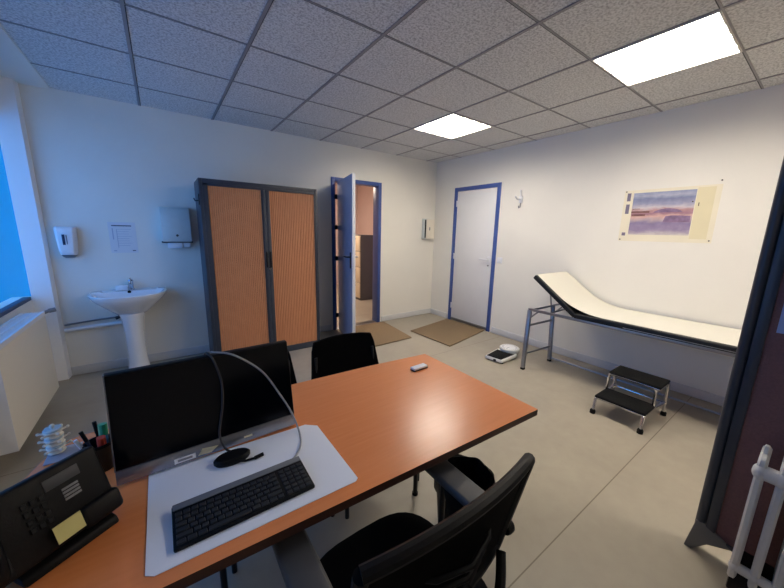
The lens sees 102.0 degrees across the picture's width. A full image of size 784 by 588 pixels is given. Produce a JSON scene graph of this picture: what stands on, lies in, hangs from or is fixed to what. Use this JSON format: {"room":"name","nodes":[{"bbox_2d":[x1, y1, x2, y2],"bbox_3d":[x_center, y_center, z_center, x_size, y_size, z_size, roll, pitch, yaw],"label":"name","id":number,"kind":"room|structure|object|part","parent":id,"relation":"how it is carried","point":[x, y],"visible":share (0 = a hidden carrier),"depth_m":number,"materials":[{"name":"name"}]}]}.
{"room":"examination room","nodes":[
{"label":"examination room","id":0,"kind":"room"},
{"bbox_2d":[0,296,34,325],"bbox_3d":[-1.468,-0.059,0.265,0.170,2.773,6.190,-7,14,-35],"label":"wall","id":1,"kind":"structure","parent":0,"point":[28,307],"depth_m":2.55,"materials":[{"name":"paint"}]},
{"bbox_2d":[0,297,30,317],"bbox_3d":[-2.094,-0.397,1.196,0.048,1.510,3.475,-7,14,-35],"label":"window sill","id":2,"kind":"structure","parent":1,"relation":"in","point":[5,310],"depth_m":2.42,"materials":[{"name":"blue"}]},
{"bbox_2d":[0,25,50,89],"bbox_3d":[-1.264,-1.208,0.169,0.372,0.052,5.950,-7,14,-35],"label":"trim","id":3,"kind":"structure","parent":1,"relation":"attached to","point":[14,64],"depth_m":2.27,"materials":[{"name":"paint"}]},
{"bbox_2d":[18,83,436,366],"bbox_3d":[-1.196,-0.813,4.120,4.852,2.773,0.120,-7,14,-35],"label":"wall","id":4,"kind":"structure","parent":0,"point":[97,161],"depth_m":3.22,"materials":[{"name":"paint"}]},
{"bbox_2d":[0,77,71,380],"bbox_3d":[-3.050,-0.446,2.705,0.138,2.523,0.095,-7,14,-35],"label":"trim","id":5,"kind":"structure","parent":4,"relation":"attached to","point":[14,142],"depth_m":2.64,"materials":[{"name":"white paint"}]},
{"bbox_2d":[53,226,78,257],"bbox_3d":[-2.882,-0.458,2.817,0.136,0.274,0.108,-7,14,-35],"label":"soap dispenser","id":6,"kind":"object","parent":4,"relation":"attached to","point":[66,237],"visible":1,"depth_m":2.79,"materials":[{"name":"white plastic"}]},
{"bbox_3d":[-2.889,-0.337,2.847,0.098,0.024,0.093,-7,14,-35],"label":"push lever","id":7,"kind":"part","parent":6,"relation":"part of","materials":[{"name":"grey plastic"}]},
{"bbox_2d":[64,315,119,325],"bbox_3d":[-2.805,0.239,3.040,0.490,0.080,0.072,-7,14,-35],"label":"supply pipe","id":8,"kind":"object","parent":4,"relation":"attached to","point":[118,316],"visible":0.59,"depth_m":3.03,"materials":[{"name":"grey plastic"}]},
{"bbox_2d":[64,321,122,332],"bbox_3d":[-2.801,0.308,3.064,0.521,0.056,0.066,-7,14,-35],"label":"drain pipe","id":9,"kind":"object","parent":4,"relation":"attached to","point":[108,324],"visible":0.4,"depth_m":3.02,"materials":[{"name":"white plastic"}]},
{"bbox_2d":[107,222,138,252],"bbox_3d":[-2.600,-0.545,3.071,0.204,0.291,0.004,-7,14,-35],"label":"notice sheet","id":10,"kind":"object","parent":4,"relation":"attached to","point":[122,235],"visible":1,"depth_m":3.07,"materials":[{"name":"white paper"}]},
{"bbox_2d":[159,207,192,247],"bbox_3d":[-2.210,-0.677,3.249,0.268,0.411,0.131,-7,14,-35],"label":"dispenser","id":11,"kind":"object","parent":4,"relation":"attached to","point":[175,221],"visible":1,"depth_m":3.21,"materials":[{"name":"grey metal"}]},
{"bbox_2d":[168,243,182,247],"bbox_3d":[-2.237,-0.502,3.276,0.125,0.055,0.075,-7,14,-35],"label":"paper towel","id":12,"kind":"object","parent":11,"relation":"hanging from","point":[170,245],"depth_m":3.25,"materials":[{"name":"white paper"}]},
{"bbox_2d":[71,308,430,375],"bbox_3d":[-1.176,0.516,4.333,4.590,0.085,0.014,-7,14,-35],"label":"baseboard","id":13,"kind":"structure","parent":4,"relation":"attached to","point":[77,370],"depth_m":3.44,"materials":[{"name":"grey paint"}]},
{"bbox_2d":[331,173,381,333],"bbox_3d":[-0.375,-0.492,4.323,0.924,2.100,0.880,-7,14,-35],"label":"door","id":14,"kind":"structure","parent":4,"relation":"in","point":[345,196],"depth_m":4.23,"materials":[{"name":"blue paint"}]},
{"bbox_2d":[421,219,433,238],"bbox_3d":[0.597,-1.076,5.253,0.215,0.325,0.077,-7,14,-35],"label":"intercom","id":15,"kind":"object","parent":4,"relation":"attached to","point":[427,224],"visible":1,"depth_m":5.21,"materials":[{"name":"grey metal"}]},
{"bbox_3d":[0.592,-1.077,5.260,0.215,0.325,0.060,-7,14,-35],"label":"casing","id":16,"kind":"part","parent":15,"relation":"part of","materials":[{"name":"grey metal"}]},
{"bbox_2d":[335,184,356,283],"bbox_3d":[-1.984,-1.480,7.865,3.700,2.600,0.120,-7,14,-35],"label":"wall","id":17,"kind":"structure","parent":0,"point":[336,210],"depth_m":8.29,"materials":[{"name":"paint"}]},
{"bbox_2d":[357,186,372,234],"bbox_3d":[0.080,-1.316,7.255,0.120,2.600,3.550,-7,14,-35],"label":"wall","id":18,"kind":"structure","parent":0,"point":[364,193],"depth_m":8.10,"materials":[{"name":"paint"}]},
{"bbox_2d":[0,284,731,587],"bbox_3d":[-0.225,0.764,3.708,6.250,0.120,9.900,-7,14,-35],"label":"floor","id":19,"kind":"structure","parent":0,"point":[603,503],"depth_m":1.92,"materials":[{"name":"beige tile"}]},
{"bbox_2d":[0,307,58,455],"bbox_3d":[-2.472,0.574,2.137,0.226,0.772,0.978,-7,14,-35],"label":"panel radiator","id":20,"kind":"object","parent":19,"relation":"on","point":[28,375],"visible":1,"depth_m":2.01,"materials":[{"name":"white metal"}]},
{"bbox_2d":[0,311,44,349],"bbox_3d":[-2.463,0.231,2.048,0.127,0.030,0.942,-7,14,-35],"label":"grille","id":21,"kind":"object","parent":20,"relation":"attached to","point":[19,325],"depth_m":2.10,"materials":[{"name":"white plastic"}]},
{"bbox_2d":[88,287,166,368],"bbox_3d":[-2.476,0.376,3.054,0.584,0.800,0.482,-7,14,-35],"label":"basin","id":22,"kind":"object","parent":19,"relation":"on","point":[131,306],"visible":0.91,"depth_m":3.00,"materials":[{"name":"white ceramic"}]},
{"bbox_2d":[115,285,127,290],"bbox_3d":[-2.624,-0.060,3.083,0.090,0.042,0.050,-7,14,-35],"label":"soap box","id":23,"kind":"object","parent":22,"relation":"on","point":[120,287],"visible":1,"depth_m":3.07,"materials":[{"name":"white plastic"}]},
{"bbox_3d":[-2.470,0.097,3.000,0.584,0.228,0.482,-7,14,-35],"label":"bowl","id":24,"kind":"part","parent":22,"relation":"part of","materials":[{"name":"white ceramic"}]},
{"bbox_2d":[128,278,134,289],"bbox_3d":[-2.545,-0.099,3.090,0.052,0.118,0.110,-7,14,-35],"label":"tap","id":25,"kind":"object","parent":22,"relation":"on","point":[130,281],"visible":1,"depth_m":3.10,"materials":[{"name":"silver metal"}]},
{"bbox_2d":[193,178,319,351],"bbox_3d":[-1.485,-0.252,3.597,1.209,1.862,0.446,-7,14,-35],"label":"tall cabinet","id":26,"kind":"object","parent":19,"relation":"on","point":[258,242],"visible":0.84,"depth_m":3.39,"materials":[{"name":"wood"}]},
{"bbox_3d":[-1.569,-0.200,3.306,0.480,1.730,0.011,-7,14,-35],"label":"tambour door","id":27,"kind":"part","parent":26,"relation":"part of","materials":[{"name":"brown wood"}]},
{"bbox_3d":[-1.353,-0.224,3.449,0.038,1.730,0.024,-7,14,-35],"label":"rail","id":28,"kind":"part","parent":26,"relation":"part of","materials":[{"name":"metal"}]},
{"bbox_3d":[-1.321,-0.228,3.471,0.038,1.730,0.024,-7,14,-35],"label":"rail","id":29,"kind":"part","parent":26,"relation":"part of","materials":[{"name":"metal"}]},
{"bbox_3d":[-1.110,-0.254,3.631,0.492,1.730,0.011,-7,14,-35],"label":"tambour door","id":30,"kind":"part","parent":26,"relation":"part of","materials":[{"name":"brown wood"}]},
{"bbox_2d":[5,354,537,587],"bbox_3d":[-0.279,0.824,1.198,1.574,0.730,0.699,-6,13,-32],"label":"desk","id":31,"kind":"object","parent":19,"relation":"on","point":[391,423],"visible":0.55,"depth_m":1.05,"materials":[{"name":"brown wood"}]},
{"bbox_2d":[35,424,82,465],"bbox_3d":[-1.000,0.436,0.950,0.091,0.098,0.089,-7,14,-35],"label":"model","id":32,"kind":"object","parent":31,"relation":"on","point":[54,440],"visible":1,"depth_m":0.94},
{"bbox_2d":[0,446,122,587],"bbox_3d":[-0.724,0.455,0.633,0.132,0.194,0.262,3,11,11],"label":"desk phone","id":33,"kind":"object","parent":31,"relation":"on","point":[32,507],"visible":0.98,"depth_m":0.65,"materials":[{"name":"black plastic"}]},
{"bbox_2d":[52,510,85,544],"bbox_3d":[-0.667,0.483,0.657,0.013,0.034,0.046,4,12,16],"label":"sticky note","id":34,"kind":"object","parent":33,"relation":"attached to","point":[73,524],"visible":1,"depth_m":0.66,"materials":[{"name":"yellow paper"}]},
{"bbox_2d":[82,434,113,471],"bbox_3d":[-0.829,0.457,0.905,0.069,0.082,0.069,-7,14,-35],"label":"pot","id":35,"kind":"object","parent":31,"relation":"on","point":[104,452],"visible":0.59,"depth_m":0.89,"materials":[{"name":"black plastic"}]},
{"bbox_2d":[73,439,82,449],"bbox_3d":[-0.847,0.445,0.881,0.045,0.100,0.009,-5,13,-29],"label":"pen","id":36,"kind":"object","parent":35,"relation":"in","point":[76,442],"visible":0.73,"depth_m":0.87,"materials":[{"name":"white plastic"}]},
{"bbox_2d":[78,431,91,446],"bbox_3d":[-0.845,0.436,0.893,0.047,0.113,0.009,-1,11,-10],"label":"pen","id":37,"kind":"object","parent":35,"relation":"in","point":[82,435],"visible":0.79,"depth_m":0.88,"materials":[{"name":"black plastic"}]},
{"bbox_2d":[92,421,98,437],"bbox_3d":[-0.842,0.426,0.915,0.034,0.124,0.010,5,12,19],"label":"pen","id":38,"kind":"object","parent":35,"relation":"in","point":[94,423],"visible":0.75,"depth_m":0.91,"materials":[{"name":"black plastic"}]},
{"bbox_2d":[96,435,106,446],"bbox_3d":[-0.816,0.445,0.896,0.020,0.093,0.023,-7,14,-35],"label":"marker","id":39,"kind":"object","parent":35,"relation":"in","point":[101,440],"visible":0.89,"depth_m":0.88,"materials":[{"name":"red plastic"}]},
{"bbox_2d":[97,422,108,442],"bbox_3d":[-0.830,0.429,0.917,0.021,0.116,0.032,-7,14,-35],"label":"marker","id":40,"kind":"object","parent":35,"relation":"in","point":[102,427],"visible":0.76,"depth_m":0.91,"materials":[{"name":"green plastic"}]},
{"bbox_2d":[102,340,294,485],"bbox_3d":[-0.590,0.326,1.032,0.480,0.298,0.222,-7,14,-35],"label":"monitor","id":41,"kind":"object","parent":31,"relation":"on","point":[162,416],"visible":0.94,"depth_m":0.93,"materials":[{"name":"black plastic"}]},
{"bbox_2d":[178,455,192,461],"bbox_3d":[-0.600,0.479,0.922,0.036,0.006,0.002,-7,14,-36],"label":"print","id":42,"kind":"object","parent":41,"relation":"on","point":[181,458],"depth_m":0.92,"materials":[{"name":"white paper"}]},
{"bbox_2d":[204,352,230,451],"bbox_3d":[-0.534,0.324,0.975,0.032,0.289,0.147,-9,15,-43],"label":"cable","id":43,"kind":"object","parent":41,"relation":"hanging from","point":[205,353],"visible":0.89,"depth_m":0.96,"materials":[{"name":"black plastic"}]},
{"bbox_2d":[210,351,301,460],"bbox_3d":[-0.414,0.327,1.024,0.310,0.308,0.148,6,12,22],"label":"cable","id":44,"kind":"object","parent":41,"relation":"attached to","point":[241,358],"visible":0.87,"depth_m":1.04,"materials":[{"name":"grey plastic"}]},
{"bbox_3d":[-0.634,0.832,1.158,0.023,0.692,0.024,-7,14,-35],"label":"leg","id":45,"kind":"part","parent":31,"relation":"part of","materials":[{"name":"black metal"}]},
{"bbox_2d":[145,425,357,575],"bbox_3d":[-0.384,0.510,0.885,0.477,0.002,0.347,-7,14,-35],"label":"desk pad","id":46,"kind":"object","parent":31,"relation":"on","point":[328,471],"visible":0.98,"depth_m":0.86,"materials":[{"name":"white plastic"}]},
{"bbox_2d":[213,448,263,467],"bbox_3d":[-0.457,0.484,0.951,0.135,0.019,0.056,-4,12,-23],"label":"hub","id":47,"kind":"object","parent":46,"relation":"on","point":[235,456],"visible":1,"depth_m":0.93,"materials":[{"name":"black plastic"}]},
{"bbox_2d":[171,456,314,552],"bbox_3d":[-0.369,0.515,0.807,0.314,0.020,0.125,-7,14,-35],"label":"keyboard","id":48,"kind":"object","parent":46,"relation":"on","point":[196,519],"visible":1,"depth_m":0.79,"materials":[{"name":"black plastic"}]},
{"bbox_3d":[0.133,0.747,1.673,0.023,0.692,0.024,-7,14,-35],"label":"leg","id":49,"kind":"part","parent":31,"relation":"part of","materials":[{"name":"black metal"}]},
{"bbox_2d":[410,363,427,371],"bbox_3d":[0.137,0.372,1.608,0.090,0.016,0.034,-7,14,-37],"label":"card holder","id":50,"kind":"object","parent":31,"relation":"on","point":[422,366],"visible":1,"depth_m":1.60,"materials":[{"name":"white plastic"}]},
{"bbox_3d":[0.197,0.831,1.252,0.023,0.692,0.024,-7,14,-35],"label":"leg","id":51,"kind":"part","parent":31,"relation":"part of","materials":[{"name":"black metal"}]},
{"bbox_2d":[231,351,334,573],"bbox_3d":[-0.623,0.715,1.581,0.502,0.768,0.538,-7,14,-37],"label":"chair","id":52,"kind":"object","parent":19,"relation":"on","point":[292,373],"visible":0.03,"depth_m":1.81,"materials":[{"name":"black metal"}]},
{"bbox_3d":[-0.654,0.947,1.293,0.022,0.421,0.044,-2,12,-15],"label":"leg","id":53,"kind":"part","parent":52,"relation":"part of","materials":[{"name":"black metal"}]},
{"bbox_3d":[-0.749,0.437,1.703,0.464,0.275,0.103,-7,14,-37],"label":"backrest","id":54,"kind":"part","parent":52,"relation":"part of","materials":[{"name":"black"}]},
{"bbox_2d":[355,235,372,299],"bbox_3d":[-0.617,-0.574,6.701,0.430,1.330,0.470,-7,14,-35],"label":"filing cabinet","id":55,"kind":"object","parent":19,"relation":"on","point":[363,243],"visible":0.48,"depth_m":6.48,"materials":[{"name":"grey"}]},
{"bbox_3d":[-0.765,-1.039,6.494,0.020,0.308,0.446,-7,14,-35],"label":"drawer","id":56,"kind":"part","parent":55,"relation":"part of","materials":[{"name":"beige wood"}]},
{"bbox_3d":[-0.771,-0.727,6.555,0.020,0.308,0.446,-7,14,-35],"label":"drawer","id":57,"kind":"part","parent":55,"relation":"part of","materials":[{"name":"beige wood"}]},
{"bbox_3d":[-0.778,-0.415,6.617,0.020,0.308,0.446,-7,14,-35],"label":"drawer","id":58,"kind":"part","parent":55,"relation":"part of","materials":[{"name":"beige wood"}]},
{"bbox_3d":[-0.785,-0.103,6.678,0.020,0.308,0.446,-7,14,-35],"label":"drawer","id":59,"kind":"part","parent":55,"relation":"part of","materials":[{"name":"beige wood"}]},
{"bbox_2d":[311,332,419,518],"bbox_3d":[-0.174,0.674,1.838,0.502,0.768,0.538,-6,13,-34],"label":"chair","id":60,"kind":"object","parent":19,"relation":"on","point":[340,353],"visible":0.26,"depth_m":1.96,"materials":[{"name":"black"}]},
{"bbox_3d":[-0.292,0.395,1.966,0.464,0.275,0.103,-6,13,-34],"label":"backrest","id":61,"kind":"part","parent":60,"relation":"part of","materials":[{"name":"black"}]},
{"bbox_3d":[-0.222,0.905,1.552,0.022,0.421,0.044,-1,11,-13],"label":"leg","id":62,"kind":"part","parent":60,"relation":"part of","materials":[{"name":"black metal"}]},
{"bbox_2d":[356,321,410,346],"bbox_3d":[-0.184,0.545,4.471,0.734,0.014,0.860,-7,14,-35],"label":"doormat","id":63,"kind":"object","parent":19,"relation":"on","point":[382,333],"visible":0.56,"depth_m":4.46,"materials":[{"name":"beige carpet"}]},
{"bbox_2d":[272,453,534,587],"bbox_3d":[0.016,0.808,0.826,0.595,0.918,0.614,-7,14,-35],"label":"office chair","id":64,"kind":"object","parent":19,"relation":"on","point":[400,549],"visible":0.94,"depth_m":0.70,"materials":[{"name":"black fabric"}]},
{"bbox_3d":[0.019,0.826,0.856,0.450,0.072,0.450,-7,14,-35],"label":"seat","id":65,"kind":"part","parent":64,"relation":"part of","materials":[{"name":"black fabric"}]},
{"bbox_3d":[0.125,0.544,0.659,0.456,0.305,0.102,-7,14,-35],"label":"backrest","id":66,"kind":"part","parent":64,"relation":"part of","materials":[{"name":"black"}]},
{"bbox_3d":[0.304,0.612,0.837,0.026,0.036,0.036,-7,14,-35],"label":"adjuster knob","id":67,"kind":"part","parent":64,"relation":"part of","materials":[{"name":"black plastic"}]},
{"bbox_2d":[411,319,483,346],"bbox_3d":[0.819,0.536,4.625,0.751,0.014,1.058,11,15,42],"label":"doormat","id":68,"kind":"object","parent":19,"relation":"on","point":[448,332],"visible":1,"depth_m":4.56,"materials":[{"name":"beige carpet"}]},
{"bbox_2d":[434,454,495,518],"bbox_3d":[0.335,0.989,1.508,0.280,0.312,0.279,-7,14,-35],"label":"chair","id":69,"kind":"object","parent":19,"relation":"on","point":[473,468],"visible":0.21,"depth_m":1.57,"materials":[{"name":"black plastic"}]},
{"bbox_2d":[485,344,519,363],"bbox_3d":[1.305,0.689,3.699,0.473,0.095,0.249,-9,15,-42],"label":"bathroom scale","id":70,"kind":"object","parent":19,"relation":"on","point":[506,352],"visible":1,"depth_m":3.66,"materials":[{"name":"white plastic"}]},
{"bbox_2d":[520,275,736,414],"bbox_3d":[2.235,0.429,2.783,0.787,0.998,1.958,-7,14,-35],"label":"couch","id":71,"kind":"object","parent":19,"relation":"on","point":[576,315],"visible":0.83,"depth_m":2.86,"materials":[{"name":"metal"}]},
{"bbox_3d":[1.428,0.481,3.378,0.046,0.612,0.171,7,13,28],"label":"leg","id":72,"kind":"part","parent":71,"relation":"part of","materials":[{"name":"metal"}]},
{"bbox_3d":[1.815,0.442,3.618,0.048,0.612,0.171,4,12,15],"label":"leg","id":73,"kind":"part","parent":71,"relation":"part of","materials":[{"name":"metal"}]},
{"bbox_3d":[2.288,0.296,2.791,0.666,0.026,1.955,-7,14,-35],"label":"frame","id":74,"kind":"part","parent":71,"relation":"part of","materials":[{"name":"metal"}]},
{"bbox_2d":[538,271,740,345],"bbox_3d":[2.309,0.087,2.735,0.610,0.315,1.912,-7,14,-35],"label":"paper","id":75,"kind":"object","parent":71,"relation":"on","point":[563,284],"visible":0.96,"depth_m":2.92,"materials":[{"name":"white paper"}]},
{"bbox_2d":[589,365,669,434],"bbox_3d":[1.906,0.815,2.554,0.493,0.315,0.405,-7,14,-35],"label":"step stool","id":76,"kind":"object","parent":19,"relation":"on","point":[639,407],"visible":1,"depth_m":2.51,"materials":[{"name":"black rubber"}]},
{"bbox_3d":[1.646,0.890,2.577,0.065,0.142,0.023,-7,14,-35],"label":"leg","id":77,"kind":"part","parent":76,"relation":"part of","materials":[{"name":"silver metal"}]},
{"bbox_3d":[1.892,0.735,2.726,0.235,0.186,0.030,-8,14,-39],"label":"rail","id":78,"kind":"part","parent":76,"relation":"part of","materials":[{"name":"silver metal"}]},
{"bbox_3d":[1.968,0.769,2.810,0.027,0.301,0.073,12,15,43],"label":"leg","id":79,"kind":"part","parent":76,"relation":"part of","materials":[{"name":"silver metal"}]},
{"bbox_3d":[1.832,0.945,2.322,0.065,0.142,0.023,-7,14,-35],"label":"leg","id":80,"kind":"part","parent":76,"relation":"part of","materials":[{"name":"silver metal"}]},
{"bbox_3d":[2.084,0.791,2.463,0.236,0.186,0.022,-5,13,-30],"label":"rail","id":81,"kind":"part","parent":76,"relation":"part of","materials":[{"name":"silver metal"}]},
{"bbox_3d":[2.176,0.830,2.525,0.072,0.301,0.023,-7,14,-35],"label":"leg","id":82,"kind":"part","parent":76,"relation":"part of","materials":[{"name":"silver metal"}]},
{"bbox_2d":[684,157,783,567],"bbox_3d":[1.885,0.425,0.691,0.066,1.800,1.619,-7,14,-35],"label":"screen","id":83,"kind":"object","parent":19,"relation":"on","point":[752,413],"visible":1,"depth_m":1.28,"materials":[{"name":"fabric"}]},
{"bbox_3d":[1.897,0.386,0.671,0.036,1.715,1.548,-7,14,-35],"label":"panel frame","id":84,"kind":"part","parent":83,"relation":"part of","materials":[{"name":"metal"}]},
{"bbox_3d":[1.896,0.393,0.672,0.016,1.670,1.488,-7,14,-35],"label":"fabric panel","id":85,"kind":"part","parent":83,"relation":"part of","materials":[{"name":"purple fabric"}]},
{"bbox_2d":[776,305,783,333],"bbox_3d":[1.537,0.024,1.102,0.002,0.290,0.215,-7,14,-35],"label":"paper sheet","id":86,"kind":"object","parent":83,"relation":"attached to","point":[780,329],"visible":1,"depth_m":1.20,"materials":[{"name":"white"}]},
{"bbox_2d":[726,444,783,587],"bbox_3d":[1.488,0.918,1.033,0.303,0.685,0.498,-7,14,-35],"label":"heater","id":87,"kind":"object","parent":19,"relation":"on","point":[745,570],"visible":1,"depth_m":1.14,"materials":[{"name":"white metal"}]},
{"bbox_2d":[0,0,783,162],"bbox_3d":[0.530,-1.551,1.410,5.020,0.305,6.150,-7,14,-35],"label":"ceiling","id":88,"kind":"structure","parent":0,"point":[365,74],"depth_m":2.11,"materials":[{"name":"tile"}]},
{"bbox_2d":[414,113,492,138],"bbox_3d":[0.647,-1.835,3.394,0.592,0.110,0.592,-7,14,-35],"label":"ceiling light","id":89,"kind":"object","parent":88,"relation":"attached to","point":[451,126],"visible":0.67,"depth_m":3.45,"materials":[{"name":"white plastic"}]},
{"bbox_3d":[0.530,-1.779,3.320,0.016,0.020,0.574,-7,14,-35],"label":"louvre blade","id":90,"kind":"part","parent":89,"relation":"part of","materials":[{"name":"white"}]},
{"bbox_3d":[0.646,-1.793,3.403,0.016,0.020,0.574,-7,14,-35],"label":"louvre blade","id":91,"kind":"part","parent":89,"relation":"part of","materials":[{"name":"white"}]},
{"bbox_3d":[0.763,-1.807,3.485,0.016,0.020,0.574,-7,14,-35],"label":"louvre blade","id":92,"kind":"part","parent":89,"relation":"part of","materials":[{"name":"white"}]},
{"bbox_2d":[591,10,742,85],"bbox_3d":[1.695,-1.530,1.963,0.592,0.110,0.592,-7,14,-35],"label":"ceiling light","id":93,"kind":"object","parent":88,"relation":"attached to","point":[708,38],"visible":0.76,"depth_m":1.97,"materials":[{"name":"white plastic"}]},
{"bbox_3d":[1.578,-1.474,1.889,0.016,0.020,0.574,-7,14,-35],"label":"louvre blade","id":94,"kind":"part","parent":93,"relation":"part of","materials":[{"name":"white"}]},
{"bbox_3d":[1.694,-1.488,1.972,0.016,0.020,0.574,-7,14,-35],"label":"louvre blade","id":95,"kind":"part","parent":93,"relation":"part of","materials":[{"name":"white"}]},
{"bbox_3d":[1.811,-1.502,2.054,0.016,0.020,0.574,-7,14,-35],"label":"louvre blade","id":96,"kind":"part","parent":93,"relation":"part of","materials":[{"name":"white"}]},
{"bbox_2d":[431,84,783,396],"bbox_3d":[2.494,-0.526,3.066,0.120,2.773,5.950,-7,14,-35],"label":"wall","id":97,"kind":"structure","parent":0,"point":[574,185],"depth_m":3.14,"materials":[{"name":"paint"}]},
{"bbox_2d":[448,182,501,331],"bbox_3d":[1.227,-0.544,4.794,0.191,2.087,0.834,-7,14,-35],"label":"door","id":98,"kind":"structure","parent":97,"relation":"in","point":[477,207],"depth_m":4.74,"materials":[{"name":"white wood"}]},
{"bbox_3d":[1.324,-0.462,4.562,0.065,0.160,0.160,-7,14,-35],"label":"handle","id":99,"kind":"part","parent":98,"relation":"part of","materials":[{"name":"silver metal"}]},
{"bbox_2d":[515,190,522,207],"bbox_3d":[1.601,-1.202,4.017,0.114,0.226,0.046,-6,13,-32],"label":"coat hook","id":100,"kind":"object","parent":97,"relation":"attached to","point":[520,198],"visible":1,"depth_m":4.02,"materials":[{"name":"white plastic"}]},
{"bbox_2d":[430,309,724,405],"bbox_3d":[2.416,0.800,3.282,0.014,0.085,5.936,-7,14,-35],"label":"baseboard","id":101,"kind":"structure","parent":97,"relation":"attached to","point":[687,390],"depth_m":3.53,"materials":[{"name":"grey paint"}]},
{"bbox_2d":[618,179,722,242],"bbox_3d":[2.503,-0.740,2.907,0.012,0.518,0.685,-7,14,-35],"label":"poster","id":102,"kind":"object","parent":97,"relation":"attached to","point":[688,214],"visible":1,"depth_m":2.87,"materials":[{"name":"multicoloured paper"}]},
{"bbox_2d":[628,189,697,235],"bbox_3d":[2.481,-0.745,2.938,0.002,0.392,0.455,-7,14,-35],"label":"painting","id":103,"kind":"object","parent":102,"relation":"attached to","point":[653,212],"depth_m":2.92}
]}

